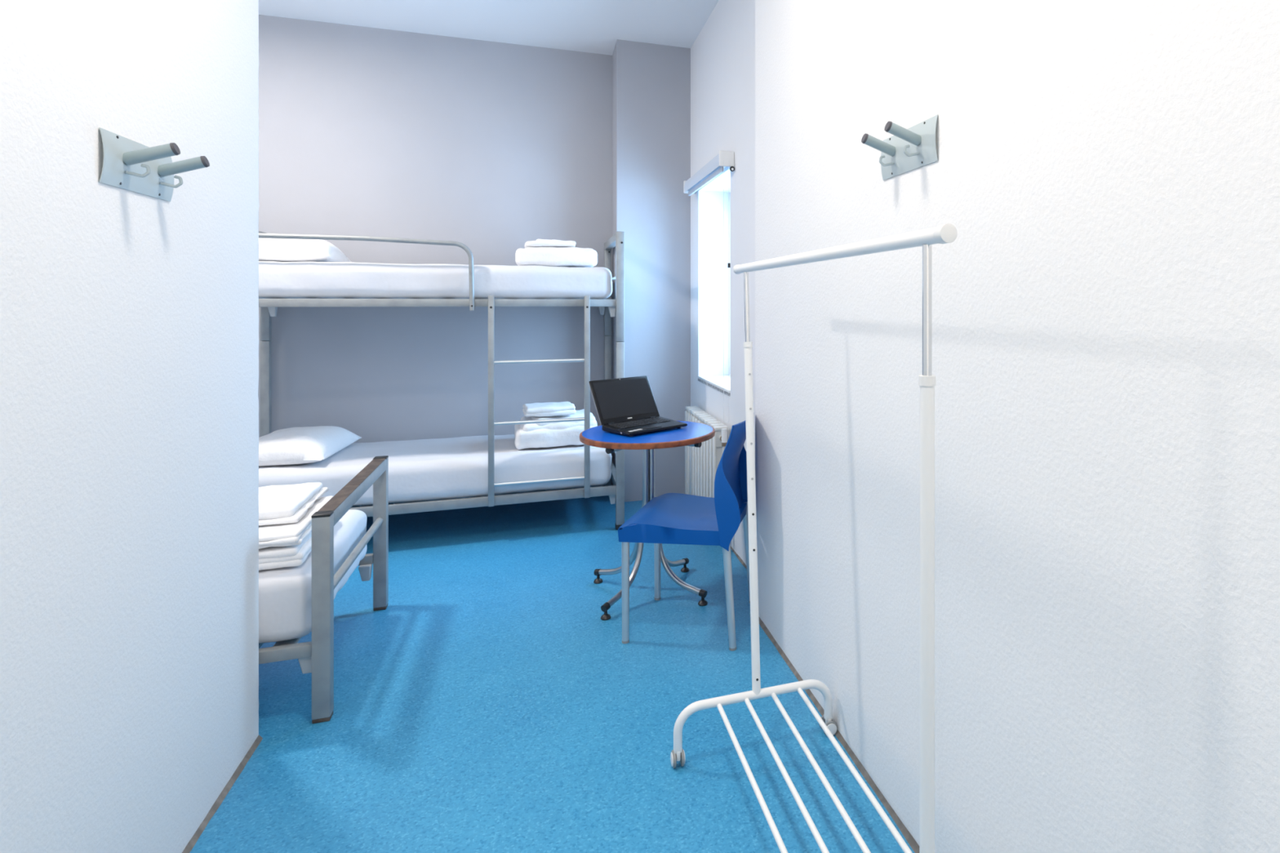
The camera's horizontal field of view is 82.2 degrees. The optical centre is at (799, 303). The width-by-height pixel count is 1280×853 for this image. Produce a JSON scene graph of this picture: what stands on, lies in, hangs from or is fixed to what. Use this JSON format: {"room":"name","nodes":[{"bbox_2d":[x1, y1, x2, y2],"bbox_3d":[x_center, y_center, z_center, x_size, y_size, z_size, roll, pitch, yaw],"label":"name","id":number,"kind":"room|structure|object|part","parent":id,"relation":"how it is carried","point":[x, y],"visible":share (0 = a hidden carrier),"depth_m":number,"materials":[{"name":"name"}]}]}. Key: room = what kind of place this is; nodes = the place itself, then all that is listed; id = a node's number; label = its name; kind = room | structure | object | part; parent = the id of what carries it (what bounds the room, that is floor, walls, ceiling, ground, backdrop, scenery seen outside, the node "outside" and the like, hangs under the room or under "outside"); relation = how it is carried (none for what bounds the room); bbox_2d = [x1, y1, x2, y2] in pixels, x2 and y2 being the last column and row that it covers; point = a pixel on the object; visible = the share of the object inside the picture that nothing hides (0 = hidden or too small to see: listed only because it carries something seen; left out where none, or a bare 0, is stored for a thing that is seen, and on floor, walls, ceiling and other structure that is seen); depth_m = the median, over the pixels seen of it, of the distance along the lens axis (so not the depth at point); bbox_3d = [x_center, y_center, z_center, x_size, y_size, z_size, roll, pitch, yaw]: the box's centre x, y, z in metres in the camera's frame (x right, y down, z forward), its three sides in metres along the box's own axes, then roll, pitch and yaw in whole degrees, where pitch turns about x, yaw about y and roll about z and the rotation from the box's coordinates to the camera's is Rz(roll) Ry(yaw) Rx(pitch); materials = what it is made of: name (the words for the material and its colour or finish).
{"room":"dormitory","nodes":[
{"label":"dormitory","id":0,"kind":"room"},
{"bbox_2d":[0,0,258,852],"bbox_3d":[-1.873,-0.210,0.044,1.910,3.020,3.763,0,0,-20],"label":"wall","id":1,"kind":"structure","parent":0,"point":[129,320],"depth_m":1.44,"materials":[{"name":"white paint"}]},
{"bbox_2d":[98,127,209,201],"bbox_3d":[-1.334,-0.282,1.500,0.094,0.104,0.275,0,0,-20],"label":"coat hook","id":2,"kind":"object","parent":1,"relation":"attached to","point":[128,164],"visible":1,"depth_m":1.45,"materials":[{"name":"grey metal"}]},
{"bbox_3d":[-1.375,-0.282,1.486,0.008,0.104,0.275,0,0,-20],"label":"plate","id":3,"kind":"part","parent":2,"relation":"part of","materials":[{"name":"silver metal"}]},
{"bbox_2d":[182,735,262,852],"bbox_3d":[-0.976,1.293,0.390,0.011,0.014,3.700,0,0,-20],"label":"baseboard","id":4,"kind":"structure","parent":1,"relation":"attached to","point":[192,842],"depth_m":1.87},
{"bbox_2d":[257,14,612,506],"bbox_3d":[-2.550,-0.210,4.601,4.050,3.020,0.200,0,0,-20],"label":"wall","id":5,"kind":"structure","parent":0,"point":[492,148],"depth_m":4.56,"materials":[{"name":"grey paint"}]},
{"bbox_2d":[258,0,718,55],"bbox_3d":[-1.442,-1.770,1.551,4.050,0.100,6.700,0,0,-20],"label":"ceiling","id":6,"kind":"structure","parent":0,"point":[592,26],"depth_m":4.29,"materials":[{"name":"white paint"}]},
{"bbox_2d":[190,495,914,852],"bbox_3d":[-1.442,1.340,1.551,4.050,0.080,6.700,0,0,-20],"label":"floor","id":7,"kind":"structure","parent":0,"point":[491,706],"depth_m":2.24,"materials":[{"name":"blue carpet"}]},
{"bbox_2d":[258,455,388,724],"bbox_3d":[-2.569,0.978,2.295,2.030,0.645,0.907,0,0,-20],"label":"bed","id":8,"kind":"object","parent":7,"relation":"on","point":[316,656],"visible":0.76,"depth_m":2.23,"materials":[{"name":"grey paint"}]},
{"bbox_3d":[-2.426,1.081,1.903,1.930,0.038,0.030,0,0,-20],"label":"rail","id":9,"kind":"part","parent":8,"relation":"part of","materials":[{"name":"grey metal"}]},
{"bbox_2d":[258,509,367,644],"bbox_3d":[-2.564,0.959,2.298,1.901,0.217,0.811,0,0,-20],"label":"mattress","id":10,"kind":"object","parent":8,"relation":"on","point":[285,593],"visible":0.24,"depth_m":2.24,"materials":[{"name":"white fabric"}]},
{"bbox_2d":[258,531,311,570],"bbox_3d":[-2.065,0.818,2.396,0.807,0.067,0.557,0,0,-21],"label":"duvet","id":11,"kind":"object","parent":10,"relation":"on","point":[269,557],"visible":0.14,"depth_m":2.28,"materials":[{"name":"white fabric"}]},
{"bbox_2d":[258,495,333,549],"bbox_3d":[-2.069,0.763,2.389,0.788,0.044,0.531,0,0,-22],"label":"sheet","id":12,"kind":"object","parent":11,"relation":"on","point":[288,534],"visible":0.17,"depth_m":2.34,"materials":[{"name":"white fabric"}]},
{"bbox_2d":[258,482,328,525],"bbox_3d":[-2.093,0.715,2.471,0.701,0.053,0.449,0,0,-22],"label":"folded towel","id":13,"kind":"object","parent":12,"relation":"on","point":[277,504],"visible":0.3,"depth_m":2.54,"materials":[{"name":"white fabric"}]},
{"bbox_3d":[-1.492,0.974,2.230,0.050,0.628,0.046,0,0,-20],"label":"leg","id":14,"kind":"part","parent":8,"relation":"part of","materials":[{"name":"grey paint"}]},
{"bbox_3d":[-1.639,0.920,2.634,0.026,0.027,0.820,0,0,-20],"label":"cross rod","id":15,"kind":"part","parent":8,"relation":"part of","materials":[{"name":"grey paint"}]},
{"bbox_3d":[-1.639,0.684,2.634,0.049,0.048,0.816,0,0,-20],"label":"rail","id":16,"kind":"part","parent":8,"relation":"part of","materials":[{"name":"grey paint"}]},
{"bbox_3d":[-2.712,1.081,2.688,1.930,0.038,0.030,0,0,-20],"label":"rail","id":17,"kind":"part","parent":8,"relation":"part of","materials":[{"name":"grey metal"}]},
{"bbox_3d":[-1.785,0.974,3.038,0.050,0.628,0.046,0,0,-20],"label":"leg","id":18,"kind":"part","parent":8,"relation":"part of","materials":[{"name":"grey paint"}]},
{"bbox_2d":[258,231,624,529],"bbox_3d":[-2.087,0.444,4.144,2.000,1.712,0.874,0,0,-20],"label":"bunk bed","id":19,"kind":"object","parent":7,"relation":"on","point":[609,308],"visible":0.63,"depth_m":3.98,"materials":[{"name":"grey paint"}]},
{"bbox_3d":[-3.144,0.433,4.199,0.046,1.690,0.046,0,0,-20],"label":"post","id":20,"kind":"part","parent":19,"relation":"part of","materials":[{"name":"grey metal"}]},
{"bbox_3d":[-2.289,-0.153,3.633,1.154,0.382,0.025,0,0,-20],"label":"guard rail","id":21,"kind":"part","parent":19,"relation":"part of","materials":[{"name":"grey metal"}]},
{"bbox_2d":[258,434,611,506],"bbox_3d":[-2.083,0.947,4.145,1.879,0.225,0.798,0,0,-20],"label":"mattress","id":22,"kind":"object","parent":19,"relation":"on","point":[451,468],"visible":0.58,"depth_m":3.89,"materials":[{"name":"white fabric"}]},
{"bbox_2d":[258,426,361,466],"bbox_3d":[-2.742,0.761,3.898,0.440,0.145,0.640,0,0,-16],"label":"pillow","id":23,"kind":"object","parent":22,"relation":"on","point":[295,445],"visible":0.85,"depth_m":3.71,"materials":[{"name":"white fabric"}]},
{"bbox_2d":[514,408,597,449],"bbox_3d":[-1.465,0.750,4.277,0.468,0.175,0.379,0,0,-23],"label":"duvet","id":24,"kind":"object","parent":22,"relation":"on","point":[555,433],"visible":0.56,"depth_m":4.11,"materials":[{"name":"white fabric"}]},
{"bbox_2d":[522,401,576,417],"bbox_3d":[-1.494,0.631,4.255,0.294,0.062,0.252,0,0,-24],"label":"sheet","id":25,"kind":"object","parent":24,"relation":"on","point":[562,408],"visible":1,"depth_m":4.17,"materials":[{"name":"white fabric"}]},
{"bbox_2d":[257,261,612,298],"bbox_3d":[-2.085,-0.117,4.145,1.874,0.199,0.790,0,0,-20],"label":"mattress","id":26,"kind":"object","parent":19,"relation":"on","point":[277,280],"visible":0.76,"depth_m":3.77,"materials":[{"name":"white fabric"}]},
{"bbox_2d":[258,238,351,262],"bbox_3d":[-2.764,-0.292,3.900,0.440,0.152,0.620,0,0,-23],"label":"pillow","id":27,"kind":"object","parent":26,"relation":"on","point":[278,250],"visible":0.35,"depth_m":3.69,"materials":[{"name":"white fabric"}]},
{"bbox_2d":[515,247,597,266],"bbox_3d":[-1.469,-0.273,4.307,0.461,0.117,0.347,0,0,-20],"label":"duvet","id":28,"kind":"object","parent":26,"relation":"on","point":[544,256],"visible":0.92,"depth_m":4.15,"materials":[{"name":"white fabric"}]},
{"bbox_2d":[524,239,575,248],"bbox_3d":[-1.508,-0.355,4.303,0.285,0.049,0.248,0,0,-23],"label":"sheet","id":29,"kind":"object","parent":28,"relation":"on","point":[538,242],"visible":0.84,"depth_m":4.20,"materials":[{"name":"white fabric"}]},
{"bbox_3d":[-1.954,-0.002,3.780,1.906,0.042,0.028,0,0,-20],"label":"rail","id":30,"kind":"part","parent":19,"relation":"part of","materials":[{"name":"grey metal"}]},
{"bbox_3d":[-1.954,1.075,3.780,1.906,0.050,0.028,0,0,-20],"label":"rail","id":31,"kind":"part","parent":19,"relation":"part of","materials":[{"name":"grey metal"}]},
{"bbox_3d":[-1.311,0.433,4.865,0.046,1.690,0.046,0,0,-20],"label":"post","id":32,"kind":"part","parent":19,"relation":"part of","materials":[{"name":"grey metal"}]},
{"bbox_3d":[-1.174,-0.387,4.489,0.044,0.046,0.754,0,0,-20],"label":"rail","id":33,"kind":"part","parent":19,"relation":"part of","materials":[{"name":"grey metal"}]},
{"bbox_3d":[-1.174,1.073,4.489,0.036,0.045,0.754,0,0,-20],"label":"rail","id":34,"kind":"part","parent":19,"relation":"part of","materials":[{"name":"grey metal"}]},
{"bbox_3d":[-1.038,0.433,4.113,0.046,1.690,0.046,0,0,-20],"label":"post","id":35,"kind":"part","parent":19,"relation":"part of","materials":[{"name":"grey metal"}]},
{"bbox_2d":[579,420,715,620],"bbox_3d":[-0.679,0.936,3.200,0.594,0.728,0.594,0,0,-20],"label":"round table","id":36,"kind":"object","parent":7,"relation":"on","point":[694,433],"visible":0.73,"depth_m":3.11,"materials":[{"name":"blue laminate"}]},
{"bbox_3d":[-0.813,0.931,3.263,0.283,0.668,0.025,0,0,25],"label":"leg","id":37,"kind":"part","parent":36,"relation":"part of","materials":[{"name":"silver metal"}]},
{"bbox_3d":[-0.742,0.931,3.067,0.025,0.668,0.283,0,0,25],"label":"leg","id":38,"kind":"part","parent":36,"relation":"part of","materials":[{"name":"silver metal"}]},
{"bbox_2d":[588,375,687,435],"bbox_3d":[-0.737,0.462,3.254,0.312,0.219,0.323,0,0,41],"label":"laptop","id":39,"kind":"object","parent":36,"relation":"on","point":[627,406],"visible":1,"depth_m":3.27,"materials":[{"name":"black plastic"}]},
{"bbox_3d":[-0.817,0.451,3.322,0.101,0.187,0.320,0,0,41],"label":"lid","id":40,"kind":"part","parent":39,"relation":"part of","materials":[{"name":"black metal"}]},
{"bbox_3d":[-0.813,0.448,3.319,0.105,0.191,0.322,0,0,41],"label":"lid","id":41,"kind":"part","parent":39,"relation":"part of","materials":[{"name":"black plastic"}]},
{"bbox_3d":[-0.543,0.931,3.137,0.211,0.668,0.211,0,0,-20],"label":"leg","id":42,"kind":"part","parent":36,"relation":"part of","materials":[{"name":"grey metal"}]},
{"bbox_3d":[-0.617,0.931,3.334,0.025,0.668,0.283,0,0,25],"label":"leg","id":43,"kind":"part","parent":36,"relation":"part of","materials":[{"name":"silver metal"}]},
{"bbox_2d":[617,412,754,651],"bbox_3d":[-0.433,0.881,2.910,0.478,0.839,0.451,0,0,6],"label":"chair","id":44,"kind":"object","parent":7,"relation":"on","point":[677,518],"visible":0.86,"depth_m":2.72,"materials":[{"name":"blue plastic"}]},
{"bbox_3d":[-0.669,1.079,2.735,0.030,0.427,0.031,0,0,6],"label":"leg","id":45,"kind":"part","parent":44,"relation":"part of","materials":[{"name":"silver metal"}]},
{"bbox_3d":[-0.626,1.079,3.133,0.030,0.427,0.031,0,0,6],"label":"leg","id":46,"kind":"part","parent":44,"relation":"part of","materials":[{"name":"silver metal"}]},
{"bbox_3d":[-0.460,0.874,2.913,0.423,0.073,0.444,0,0,6],"label":"seat","id":47,"kind":"part","parent":44,"relation":"part of","materials":[{"name":"blue plastic"}]},
{"bbox_3d":[-0.268,1.076,2.686,0.060,0.434,0.031,0,0,26],"label":"leg","id":48,"kind":"part","parent":44,"relation":"part of","materials":[{"name":"silver metal"}]},
{"bbox_3d":[-0.246,0.695,2.890,0.103,0.467,0.451,0,0,6],"label":"backrest","id":49,"kind":"part","parent":44,"relation":"part of","materials":[{"name":"blue plastic"}]},
{"bbox_3d":[-0.224,1.076,3.094,0.060,0.434,0.031,0,0,-14],"label":"leg","id":50,"kind":"part","parent":44,"relation":"part of","materials":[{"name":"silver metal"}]},
{"bbox_2d":[670,223,957,852],"bbox_3d":[0.015,0.589,1.692,0.497,1.423,1.260,0,0,-20],"label":"clothes rack","id":51,"kind":"object","parent":7,"relation":"on","point":[946,233],"visible":1,"depth_m":1.51,"materials":[{"name":"white metal"}]},
{"bbox_3d":[-0.067,1.147,1.583,0.013,0.014,0.978,0,0,-20],"label":"shelf rod","id":52,"kind":"part","parent":51,"relation":"part of","materials":[{"name":"white metal"}]},
{"bbox_3d":[-0.129,1.191,2.081,0.481,0.122,0.025,0,0,-20],"label":"frame","id":53,"kind":"part","parent":51,"relation":"part of","materials":[{"name":"white metal"}]},
{"bbox_3d":[0.009,1.147,1.611,0.013,0.014,0.978,0,0,-20],"label":"shelf rod","id":54,"kind":"part","parent":51,"relation":"part of","materials":[{"name":"white metal"}]},
{"bbox_3d":[0.085,1.147,1.639,0.013,0.014,0.978,0,0,-20],"label":"shelf rod","id":55,"kind":"part","parent":51,"relation":"part of","materials":[{"name":"white metal"}]},
{"bbox_3d":[0.161,1.147,1.666,0.013,0.014,0.978,0,0,-20],"label":"shelf rod","id":56,"kind":"part","parent":51,"relation":"part of","materials":[{"name":"white metal"}]},
{"bbox_2d":[612,39,690,502],"bbox_3d":[-1.020,-0.210,4.880,0.483,3.020,0.320,0,0,-20],"label":"wall","id":57,"kind":"structure","parent":0,"point":[651,82],"depth_m":4.74,"materials":[{"name":"grey paint"}]},
{"bbox_2d":[690,0,755,564],"bbox_3d":[-0.310,-0.210,4.124,0.345,3.020,2.226,0,0,-20],"label":"wall","id":58,"kind":"structure","parent":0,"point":[722,54],"depth_m":4.09,"materials":[{"name":"white paint"}]},
{"bbox_2d":[684,405,728,497],"bbox_3d":[-0.542,0.977,4.135,0.092,0.646,0.912,0,0,-20],"label":"radiator","id":59,"kind":"object","parent":58,"relation":"attached to","point":[701,464],"visible":0.65,"depth_m":4.04,"materials":[{"name":"white metal"}]},
{"bbox_2d":[683,150,734,422],"bbox_3d":[-0.544,-0.085,4.154,0.082,1.412,0.992,0,0,-20],"label":"roller blind","id":60,"kind":"object","parent":58,"relation":"attached to","point":[714,167],"visible":1,"depth_m":3.82,"materials":[{"name":"white fabric"}]},
{"bbox_3d":[-0.381,-0.060,3.692,0.030,1.361,0.002,0,0,-20],"label":"bead chain","id":61,"kind":"part","parent":60,"relation":"part of","materials":[{"name":"white plastic"}]},
{"bbox_2d":[697,374,730,393],"bbox_3d":[-0.387,0.472,4.230,0.276,0.015,0.814,0,0,-20],"label":"window sill","id":62,"kind":"structure","parent":58,"relation":"attached to","point":[717,381],"depth_m":4.27,"materials":[{"name":"white stone"}]},
{"bbox_2d":[730,546,746,568],"bbox_3d":[-0.417,1.294,3.916,0.008,0.012,1.875,0,0,-20],"label":"baseboard","id":63,"kind":"structure","parent":58,"relation":"attached to","point":[740,560],"depth_m":3.61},
{"bbox_2d":[755,0,1279,852],"bbox_3d":[0.648,-0.210,1.123,0.300,3.020,4.068,0,0,-20],"label":"wall","id":64,"kind":"structure","parent":0,"point":[1106,173],"depth_m":1.30,"materials":[{"name":"white paint"}]},
{"bbox_2d":[759,617,919,852],"bbox_3d":[0.494,1.293,1.091,0.012,0.014,4.013,0,0,-20],"label":"baseboard","id":65,"kind":"structure","parent":64,"relation":"attached to","point":[913,843],"depth_m":2.01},
{"bbox_2d":[861,114,937,180],"bbox_3d":[0.221,-0.373,1.719,0.094,0.104,0.272,0,0,-20],"label":"coat hook","id":66,"kind":"object","parent":64,"relation":"attached to","point":[914,147],"visible":1,"depth_m":1.70,"materials":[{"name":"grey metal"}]}
]}

